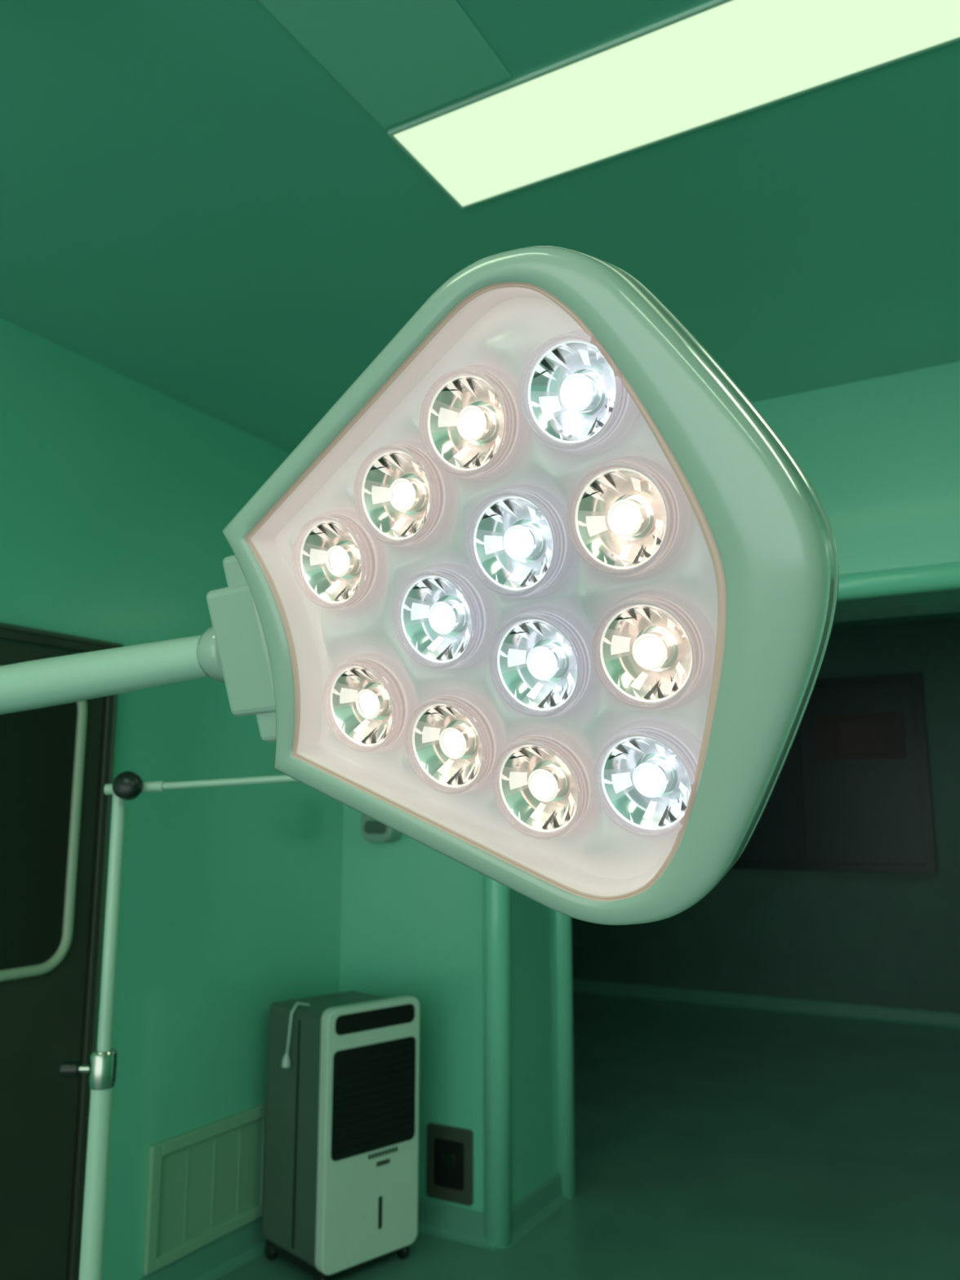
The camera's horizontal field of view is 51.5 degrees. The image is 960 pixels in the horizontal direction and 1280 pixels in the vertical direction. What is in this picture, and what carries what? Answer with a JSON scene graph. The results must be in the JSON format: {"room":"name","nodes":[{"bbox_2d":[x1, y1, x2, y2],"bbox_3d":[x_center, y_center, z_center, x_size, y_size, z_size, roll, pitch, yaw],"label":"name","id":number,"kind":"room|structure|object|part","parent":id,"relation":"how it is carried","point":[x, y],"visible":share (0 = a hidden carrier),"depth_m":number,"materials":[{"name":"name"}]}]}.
{"room":"operating room","nodes":[
{"label":"operating room","id":0,"kind":"room"},
{"bbox_2d":[0,317,343,1279],"bbox_3d":[-2.281,0.249,1.162,0.100,2.900,6.820,-5,-11,29],"label":"wall","id":1,"kind":"structure","parent":0,"point":[118,495],"depth_m":3.27,"materials":[{"name":"green paint"}]},
{"bbox_2d":[0,640,103,1279],"bbox_3d":[-1.391,0.950,2.516,0.018,1.955,0.935,-5,-11,29],"label":"leaf","id":2,"kind":"object","parent":1,"relation":"attached to","point":[42,1016],"visible":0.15,"depth_m":2.76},
{"bbox_2d":[0,665,87,982],"bbox_3d":[-1.367,0.477,2.614,0.030,0.850,0.750,-5,-11,29],"label":"window trim","id":3,"kind":"structure","parent":2,"relation":"attached to","point":[46,966],"depth_m":2.89,"materials":[{"name":"grey"}]},
{"bbox_2d":[0,702,77,970],"bbox_3d":[-1.369,0.478,2.616,0.004,0.820,0.720,-5,-11,29],"label":"glazing","id":4,"kind":"object","parent":3,"relation":"attached to","point":[37,746],"visible":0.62,"depth_m":2.80,"materials":[{"name":"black glass"}]},
{"bbox_2d":[0,622,123,1279],"bbox_3d":[-1.390,0.936,2.509,0.030,2.000,1.010,-5,-11,29],"label":"frame","id":5,"kind":"object","parent":1,"relation":"attached to","point":[6,634],"visible":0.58,"depth_m":2.91,"materials":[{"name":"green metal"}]},
{"bbox_2d":[139,1216,266,1279],"bbox_3d":[-2.222,1.624,0.893,0.035,0.100,6.820,-5,-11,29],"label":"baseboard","id":6,"kind":"structure","parent":1,"relation":"attached to","point":[211,1261],"depth_m":3.28,"materials":[{"name":"teal plastic"}]},
{"bbox_2d":[142,1102,266,1275],"bbox_3d":[-0.870,1.790,3.305,0.020,0.365,0.600,-5,-11,29],"label":"air vent","id":7,"kind":"object","parent":1,"relation":"in","point":[205,1183],"visible":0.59,"depth_m":3.25,"materials":[{"name":"green"}]},
{"bbox_2d":[0,0,959,627],"bbox_3d":[0.311,-0.994,2.789,8.000,0.100,11.800,-5,-11,29],"label":"ceiling","id":8,"kind":"structure","parent":0,"point":[194,209],"depth_m":2.37,"materials":[{"name":"teal paint"}]},
{"bbox_2d":[257,0,511,128],"bbox_3d":[-0.518,-1.210,1.215,0.300,0.006,1.820,-5,-11,29],"label":"ceiling strip","id":9,"kind":"object","parent":8,"relation":"attached to","point":[401,60],"depth_m":1.85,"materials":[{"name":"green paint"}]},
{"bbox_2d":[0,245,839,924],"bbox_3d":[-0.337,-0.487,1.062,1.329,1.481,0.209,-6,-12,33],"label":"light","id":10,"kind":"object","parent":8,"relation":"hanging from","point":[544,599],"visible":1,"depth_m":0.71,"materials":[{"name":"white plastic"}]},
{"bbox_3d":[-0.520,0.054,1.103,0.700,0.058,0.058,-8,5,33],"label":"arm","id":11,"kind":"part","parent":10,"relation":"part of","materials":[{"name":"green"}]},
{"bbox_3d":[-0.005,-0.021,0.745,0.387,0.429,0.021,-8,5,33],"label":"reflector plate","id":12,"kind":"part","parent":10,"relation":"part of","materials":[{"name":"grey plastic"}]},
{"bbox_2d":[387,0,959,209],"bbox_3d":[0.408,-1.089,1.917,1.210,0.008,0.303,-5,-11,29],"label":"frame","id":13,"kind":"object","parent":8,"relation":"attached to","point":[714,3],"visible":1,"depth_m":1.95,"materials":[{"name":"white plastic"}]},
{"bbox_2d":[393,0,959,205],"bbox_3d":[0.408,-1.089,1.917,1.194,0.006,0.287,-5,-11,29],"label":"diffuser","id":14,"kind":"object","parent":13,"relation":"attached to","point":[734,56],"visible":1,"depth_m":1.93,"materials":[{"name":"white plastic"}]},
{"bbox_2d":[215,991,959,1279],"bbox_3d":[0.311,1.963,2.283,8.000,0.100,11.800,-5,-11,29],"label":"floor","id":15,"kind":"structure","parent":0,"point":[712,1142],"depth_m":4.36,"materials":[{"name":"plastic"}]},
{"bbox_2d":[60,770,297,1279],"bbox_3d":[-0.529,0.967,1.502,0.660,1.600,0.567,-5,-11,29],"label":"stand","id":16,"kind":"object","parent":15,"relation":"on","point":[101,1068],"visible":0.82,"depth_m":1.59,"materials":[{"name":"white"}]},
{"bbox_3d":[-0.654,0.686,1.593,0.025,0.026,0.026,0,-10,1],"label":"clamp knob","id":17,"kind":"part","parent":16,"relation":"part of","materials":[{"name":"black plastic"}]},
{"bbox_3d":[-0.583,0.241,1.649,0.046,0.046,0.034,-1,-20,4],"label":"knob","id":18,"kind":"part","parent":16,"relation":"part of","materials":[{"name":"black plastic"}]},
{"bbox_2d":[104,781,164,795],"bbox_3d":[-0.578,0.248,1.667,0.097,0.023,0.018,0,-10,1],"label":"socket","id":19,"kind":"object","parent":16,"relation":"attached to","point":[117,788],"depth_m":1.64,"materials":[{"name":"white"}]},
{"bbox_3d":[-0.375,0.235,1.667,0.457,0.040,0.012,0,-10,1],"label":"cross arm","id":20,"kind":"part","parent":16,"relation":"part of","materials":[{"name":"green"}]},
{"bbox_2d":[262,991,419,1279],"bbox_3d":[-0.490,1.675,3.435,0.415,0.855,0.393,9,-13,-42],"label":"cooler","id":21,"kind":"object","parent":15,"relation":"on","point":[340,1177],"visible":1,"depth_m":3.31,"materials":[{"name":"grey plastic"}]},
{"bbox_3d":[-0.622,1.327,3.406,0.081,0.174,0.030,9,-13,-42],"label":"cord","id":22,"kind":"part","parent":21,"relation":"part of","materials":[{"name":"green plastic"}]},
{"bbox_2d":[265,1239,408,1279],"bbox_3d":[-0.485,2.050,3.384,0.350,0.030,0.340,9,-13,-42],"label":"casters","id":23,"kind":"object","parent":21,"relation":"on","point":[273,1247],"depth_m":3.27,"materials":[{"name":"black plastic"}]},
{"bbox_2d":[330,1036,415,1161],"bbox_3d":[-0.352,1.526,3.330,0.345,0.335,0.007,9,-13,-42],"label":"grille","id":24,"kind":"object","parent":21,"relation":"attached to","point":[373,1080],"depth_m":3.32,"materials":[{"name":"black plastic"}]},
{"bbox_2d":[339,361,959,1212],"bbox_3d":[0.902,0.660,3.565,8.000,2.900,0.560,-5,-11,29],"label":"wall","id":25,"kind":"structure","parent":0,"point":[881,455],"depth_m":3.66,"materials":[{"name":"green paint"}]},
{"bbox_2d":[361,813,401,842],"bbox_3d":[-0.388,0.711,3.921,0.150,0.170,0.094,-5,-11,29],"label":"soap dispenser","id":26,"kind":"object","parent":25,"relation":"attached to","point":[373,831],"visible":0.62,"depth_m":3.88,"materials":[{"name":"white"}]},
{"bbox_2d":[426,1122,473,1205],"bbox_3d":[-0.111,1.893,3.599,0.190,0.250,0.019,-5,-11,29],"label":"outlet box","id":27,"kind":"object","parent":25,"relation":"attached to","point":[450,1149],"visible":1,"depth_m":3.59,"materials":[{"name":"grey metal"}]},
{"bbox_2d":[442,1153,454,1169],"bbox_3d":[-0.114,1.883,3.595,0.050,0.050,0.006,-5,-11,29],"label":"socket","id":28,"kind":"object","parent":27,"relation":"attached to","point":[448,1159],"depth_m":3.59,"materials":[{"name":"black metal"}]},
{"bbox_2d":[417,1197,497,1250],"bbox_3d":[-0.254,2.093,3.637,0.720,0.100,0.035,-5,-11,29],"label":"baseboard","id":29,"kind":"structure","parent":25,"relation":"attached to","point":[458,1224],"depth_m":3.56,"materials":[{"name":"teal plastic"}]},
{"bbox_2d":[483,875,511,1248],"bbox_3d":[0.063,1.027,3.691,0.100,2.220,0.100,-5,-11,29],"label":"trim","id":30,"kind":"structure","parent":25,"relation":"attached to","point":[497,1128],"depth_m":3.57,"materials":[{"name":"teal"}]},
{"bbox_2d":[504,1172,569,1248],"bbox_3d":[0.221,2.105,3.709,0.035,0.100,0.560,-5,-11,29],"label":"baseboard","id":31,"kind":"structure","parent":25,"relation":"attached to","point":[530,1211],"depth_m":3.70,"materials":[{"name":"teal plastic"}]},
{"bbox_2d":[555,911,575,1199],"bbox_3d":[0.330,1.100,4.122,0.096,2.220,0.096,-5,-11,29],"label":"trim","id":32,"kind":"structure","parent":25,"relation":"attached to","point":[563,922],"depth_m":3.98,"materials":[{"name":"teal"}]},
{"bbox_2d":[836,561,959,600],"bbox_3d":[0.952,-0.152,3.382,2.060,0.090,0.090,-5,-11,29],"label":"trim","id":33,"kind":"structure","parent":25,"relation":"attached to","point":[940,576],"depth_m":3.13,"materials":[{"name":"teal"}]},
{"bbox_2d":[571,617,959,1013],"bbox_3d":[3.094,1.313,7.383,8.000,2.900,0.100,-5,-11,29],"label":"wall","id":34,"kind":"structure","parent":0,"point":[888,940],"depth_m":7.46,"materials":[{"name":"green paint"}]},
{"bbox_2d":[572,978,959,1029],"bbox_3d":[3.060,2.683,7.089,7.600,0.100,0.035,-5,-11,29],"label":"baseboard","id":35,"kind":"structure","parent":34,"relation":"attached to","point":[830,1009],"depth_m":7.55,"materials":[{"name":"teal plastic"}]},
{"bbox_2d":[737,681,926,865],"bbox_3d":[2.621,1.023,7.615,1.380,1.330,0.032,-5,-11,29],"label":"window","id":36,"kind":"structure","parent":34,"relation":"in","point":[857,735],"depth_m":7.50,"materials":[{"name":"black glass"}]},
{"bbox_3d":[2.624,1.024,7.621,1.380,1.330,0.020,-5,-11,29],"label":"pane","id":37,"kind":"part","parent":36,"relation":"part of","materials":[{"name":"black glass"}]},
{"bbox_2d":[816,711,906,759],"bbox_3d":[2.869,0.726,7.514,0.620,0.340,0.008,-5,-11,29],"label":"notice","id":38,"kind":"object","parent":36,"relation":"attached to","point":[892,731],"visible":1,"depth_m":7.50,"materials":[{"name":"grey"}]},
{"bbox_2d":[731,672,937,874],"bbox_3d":[2.617,1.021,7.608,1.500,1.450,0.070,-5,-11,29],"label":"frame","id":39,"kind":"object","parent":34,"relation":"attached to","point":[931,868],"visible":0.57,"depth_m":7.38,"materials":[{"name":"grey metal"}]}
]}

